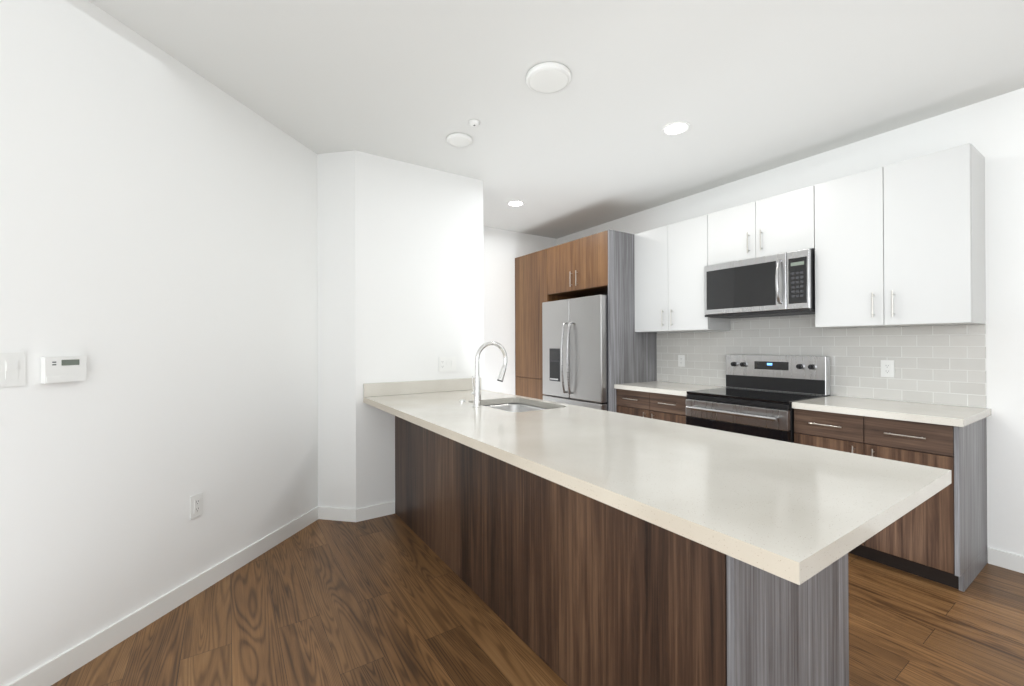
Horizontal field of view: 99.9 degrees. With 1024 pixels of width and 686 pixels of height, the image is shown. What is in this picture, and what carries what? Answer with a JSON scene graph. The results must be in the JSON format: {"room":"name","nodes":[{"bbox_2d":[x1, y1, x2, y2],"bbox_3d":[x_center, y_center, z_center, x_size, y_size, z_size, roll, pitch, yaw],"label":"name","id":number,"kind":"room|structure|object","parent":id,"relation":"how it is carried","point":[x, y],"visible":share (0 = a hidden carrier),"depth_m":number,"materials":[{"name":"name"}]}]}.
{"room":"kitchen","nodes":[
{"label":"kitchen","id":0,"kind":"room"},
{"bbox_2d":[0,0,483,685],"bbox_3d":[-1.677,-0.060,0.430,6.076,2.740,4.885,0,0,-33],"label":"wall","id":1,"kind":"structure","parent":0,"point":[236,302],"depth_m":2.15,"materials":[{"name":"white paint"}]},
{"bbox_2d":[0,352,25,386],"bbox_3d":[-1.800,0.096,1.548,0.010,0.122,0.078,0,0,12],"label":"light switch","id":2,"kind":"object","parent":1,"relation":"attached to","point":[12,369],"visible":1,"depth_m":1.55,"materials":[{"name":"white plastic"}]},
{"bbox_2d":[40,356,86,383],"bbox_3d":[-1.761,0.104,1.694,0.027,0.100,0.134,0,0,12],"label":"thermostat","id":3,"kind":"object","parent":1,"relation":"attached to","point":[63,369],"visible":0.98,"depth_m":1.68,"materials":[{"name":"white plastic"}]},
{"bbox_2d":[6,506,333,685],"bbox_3d":[-1.686,1.261,-0.640,4.680,0.092,6.211,0,0,-33],"label":"baseboard","id":4,"kind":"structure","parent":1,"relation":"attached to","point":[63,664],"depth_m":2.02,"materials":[{"name":"white paint"}]},
{"bbox_2d":[190,492,202,518],"bbox_3d":[-1.653,0.853,2.257,0.008,0.116,0.072,0,0,12],"label":"outlet","id":5,"kind":"object","parent":1,"relation":"attached to","point":[196,505],"visible":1,"depth_m":2.25,"materials":[{"name":"white plastic"}]},
{"bbox_2d":[326,501,394,521],"bbox_3d":[-1.180,1.270,3.277,0.511,0.092,0.236,0,0,-33],"label":"baseboard","id":6,"kind":"structure","parent":1,"relation":"attached to","point":[370,512],"depth_m":3.20,"materials":[{"name":"white paint"}]},
{"bbox_2d":[363,378,470,396],"bbox_3d":[-0.687,0.351,3.469,0.994,0.099,0.020,0,0,-33],"label":"backsplash","id":7,"kind":"structure","parent":1,"relation":"attached to","point":[385,389],"depth_m":3.40,"materials":[{"name":"beige stone"}]},
{"bbox_2d":[439,356,455,371],"bbox_3d":[-0.533,0.176,3.577,0.156,0.125,0.010,0,0,-33],"label":"electrical outlet","id":8,"kind":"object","parent":1,"relation":"attached to","point":[447,364],"depth_m":3.57,"materials":[{"name":"white plastic"}]},
{"bbox_2d":[483,226,556,394],"bbox_3d":[-0.973,-0.050,4.917,3.700,2.740,0.160,0,0,-33],"label":"wall","id":9,"kind":"structure","parent":0,"point":[503,250],"depth_m":5.38,"materials":[{"name":"white paint"}]},
{"bbox_2d":[51,513,1023,685],"bbox_3d":[-0.533,1.337,0.812,8.100,0.060,7.800,0,0,-33],"label":"floor","id":10,"kind":"structure","parent":0,"point":[395,599],"depth_m":1.97,"materials":[{"name":"brown wood"}]},
{"bbox_2d":[395,417,422,539],"bbox_3d":[-0.439,0.877,3.278,0.726,0.873,0.607,0,0,-33],"label":"base cabinet","id":11,"kind":"object","parent":10,"relation":"on","point":[408,437],"depth_m":3.07,"materials":[{"name":"brown wood"}]},
{"bbox_2d":[423,429,474,591],"bbox_3d":[-0.079,0.874,2.733,0.726,0.873,0.700,0,0,-33],"label":"base cabinet","id":12,"kind":"object","parent":10,"relation":"on","point":[448,466],"depth_m":2.50,"materials":[{"name":"brown wood"}]},
{"bbox_2d":[475,453,546,663],"bbox_3d":[0.280,0.872,2.191,0.726,0.873,0.599,0,0,-33],"label":"panel","id":13,"kind":"object","parent":10,"relation":"on","point":[511,503],"depth_m":1.95,"materials":[{"name":"brown wood"}]},
{"bbox_2d":[542,294,607,410],"bbox_3d":[0.879,0.425,4.664,0.832,1.775,0.924,0,0,-33],"label":"refrigerator","id":14,"kind":"object","parent":10,"relation":"on","point":[575,347],"visible":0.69,"depth_m":4.38,"materials":[{"name":"grey metal"}]},
{"bbox_2d":[515,229,656,411],"bbox_3d":[0.762,0.114,4.982,0.730,2.400,1.638,0,0,-33],"label":"tall cabinet","id":15,"kind":"object","parent":10,"relation":"on","point":[600,263],"visible":0.5,"depth_m":4.45,"materials":[{"name":"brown wood"}]},
{"bbox_2d":[614,381,724,423],"bbox_3d":[1.470,0.852,3.986,0.650,0.914,0.791,0,0,-33],"label":"base cabinet","id":16,"kind":"object","parent":10,"relation":"on","point":[662,400],"visible":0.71,"depth_m":3.83,"materials":[{"name":"brown wood"}]},
{"bbox_2d":[547,481,848,685],"bbox_3d":[0.658,0.868,1.619,0.726,0.873,0.772,0,0,-33],"label":"base cabinet","id":17,"kind":"object","parent":10,"relation":"on","point":[571,545],"depth_m":1.34,"materials":[{"name":"brown wood"}]},
{"bbox_2d":[363,389,950,588],"bbox_3d":[0.116,0.415,2.256,0.994,0.040,2.928,0,0,-33],"label":"countertop","id":18,"kind":"structure","parent":17,"relation":"on","point":[789,511],"depth_m":1.28,"materials":[{"name":"beige stone"}]},
{"bbox_2d":[471,341,506,408],"bbox_3d":[-0.141,0.192,2.739,0.253,0.409,0.078,0,0,-33],"label":"faucet","id":19,"kind":"object","parent":18,"relation":"on","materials":[{"name":"silver metal"}]},
{"bbox_2d":[483,401,554,412],"bbox_3d":[0.020,0.531,2.801,0.480,0.212,0.660,0,0,-33],"label":"sink","id":20,"kind":"object","parent":18,"relation":"in","point":[511,406],"depth_m":3.08,"materials":[{"name":"silver metal"}]},
{"bbox_2d":[686,354,829,442],"bbox_3d":[1.849,0.703,3.302,0.718,1.205,0.761,0,0,-33],"label":"range","id":21,"kind":"object","parent":10,"relation":"on","point":[757,395],"visible":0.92,"depth_m":3.24,"materials":[{"name":"silver metal"}]},
{"bbox_2d":[792,395,990,591],"bbox_3d":[2.332,0.844,2.683,0.650,0.914,0.795,0,0,-33],"label":"base cabinet","id":22,"kind":"object","parent":10,"relation":"on","point":[940,537],"visible":0.79,"depth_m":2.39,"materials":[{"name":"brown wood"}]},
{"bbox_2d":[88,0,1023,238],"bbox_3d":[-0.544,-1.463,0.820,8.100,0.060,7.800,0,0,-33],"label":"ceiling","id":23,"kind":"structure","parent":0,"point":[745,88],"depth_m":2.33,"materials":[{"name":"white paint"}]},
{"bbox_2d":[446,133,471,147],"bbox_3d":[-0.367,-1.413,3.007,0.180,0.026,0.180,0,0,-33],"label":"recessed light","id":24,"kind":"object","parent":23,"relation":"in","point":[460,140],"visible":1,"depth_m":2.98,"materials":[{"name":"white plastic"}]},
{"bbox_2d":[468,119,480,126],"bbox_3d":[-0.243,-1.417,2.784,0.080,0.020,0.080,0,0,-33],"label":"detector","id":25,"kind":"object","parent":23,"relation":"attached to","point":[474,123],"visible":0.94,"depth_m":2.77,"materials":[{"name":"white plastic"}]},
{"bbox_2d":[507,200,524,206],"bbox_3d":[0.038,-1.419,4.382,0.180,0.008,0.180,0,0,-33],"label":"recessed light","id":26,"kind":"object","parent":23,"relation":"in","point":[515,203],"visible":1,"depth_m":4.38,"materials":[{"name":"white plastic"}]},
{"bbox_2d":[526,62,570,93],"bbox_3d":[0.196,-1.414,2.307,0.240,0.032,0.240,0,0,-33],"label":"recessed light","id":27,"kind":"object","parent":23,"relation":"in","point":[548,77],"visible":1,"depth_m":2.27,"materials":[{"name":"white plastic"}]},
{"bbox_2d":[662,121,690,134],"bbox_3d":[1.093,-1.428,2.868,0.180,0.008,0.180,0,0,-33],"label":"recessed light","id":28,"kind":"object","parent":23,"relation":"in","point":[677,128],"visible":1,"depth_m":2.86,"materials":[{"name":"white plastic"}]},
{"bbox_2d":[557,88,1023,561],"bbox_3d":[2.656,-0.069,2.929,0.160,2.740,7.800,0,0,-33],"label":"wall","id":29,"kind":"structure","parent":0,"point":[991,130],"depth_m":2.53,"materials":[{"name":"white paint"}]},
{"bbox_2d":[634,215,729,331],"bbox_3d":[1.588,-0.602,4.078,0.348,0.980,0.789,0,0,-33],"label":"upper cabinet","id":30,"kind":"object","parent":29,"relation":"attached to","point":[670,260],"depth_m":3.93,"materials":[{"name":"white laminate"}]},
{"bbox_2d":[706,185,813,264],"bbox_3d":[2.025,-0.876,3.417,0.348,0.438,0.794,0,0,-33],"label":"upper cabinet","id":31,"kind":"object","parent":29,"relation":"attached to","point":[782,223],"depth_m":3.27,"materials":[{"name":"white laminate"}]},
{"bbox_2d":[704,249,814,318],"bbox_3d":[1.974,-0.432,3.380,0.473,0.430,0.781,0,0,-33],"label":"microwave","id":32,"kind":"object","parent":31,"relation":"attached to","point":[781,284],"visible":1,"depth_m":3.22,"materials":[{"name":"silver metal"}]},
{"bbox_2d":[657,315,985,407],"bbox_3d":[2.160,0.195,3.522,0.010,0.819,2.338,0,0,-33],"label":"backsplash","id":33,"kind":"object","parent":29,"relation":"attached to","point":[944,364],"visible":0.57,"depth_m":3.04,"materials":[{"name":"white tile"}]},
{"bbox_2d":[678,355,684,366],"bbox_3d":[1.671,0.175,4.242,0.008,0.116,0.072,0,0,-33],"label":"outlet","id":34,"kind":"object","parent":33,"relation":"attached to","point":[681,360],"visible":1,"depth_m":4.24,"materials":[{"name":"white plastic"}]},
{"bbox_2d":[881,360,894,377],"bbox_3d":[2.546,0.174,2.918,0.008,0.116,0.072,0,0,-33],"label":"outlet","id":35,"kind":"object","parent":33,"relation":"attached to","point":[887,368],"visible":1,"depth_m":2.92,"materials":[{"name":"white plastic"}]},
{"bbox_2d":[814,143,985,327],"bbox_3d":[2.453,-0.605,2.770,0.348,0.988,0.754,0,0,-33],"label":"upper cabinet","id":36,"kind":"object","parent":29,"relation":"attached to","point":[901,243],"depth_m":2.59,"materials":[{"name":"white laminate"}]},
{"bbox_2d":[987,547,1023,573],"bbox_3d":[3.715,1.246,1.175,0.013,0.092,3.278,0,0,-33],"label":"baseboard","id":37,"kind":"structure","parent":29,"relation":"attached to","point":[1007,560],"depth_m":2.48,"materials":[{"name":"white paint"}]}
]}

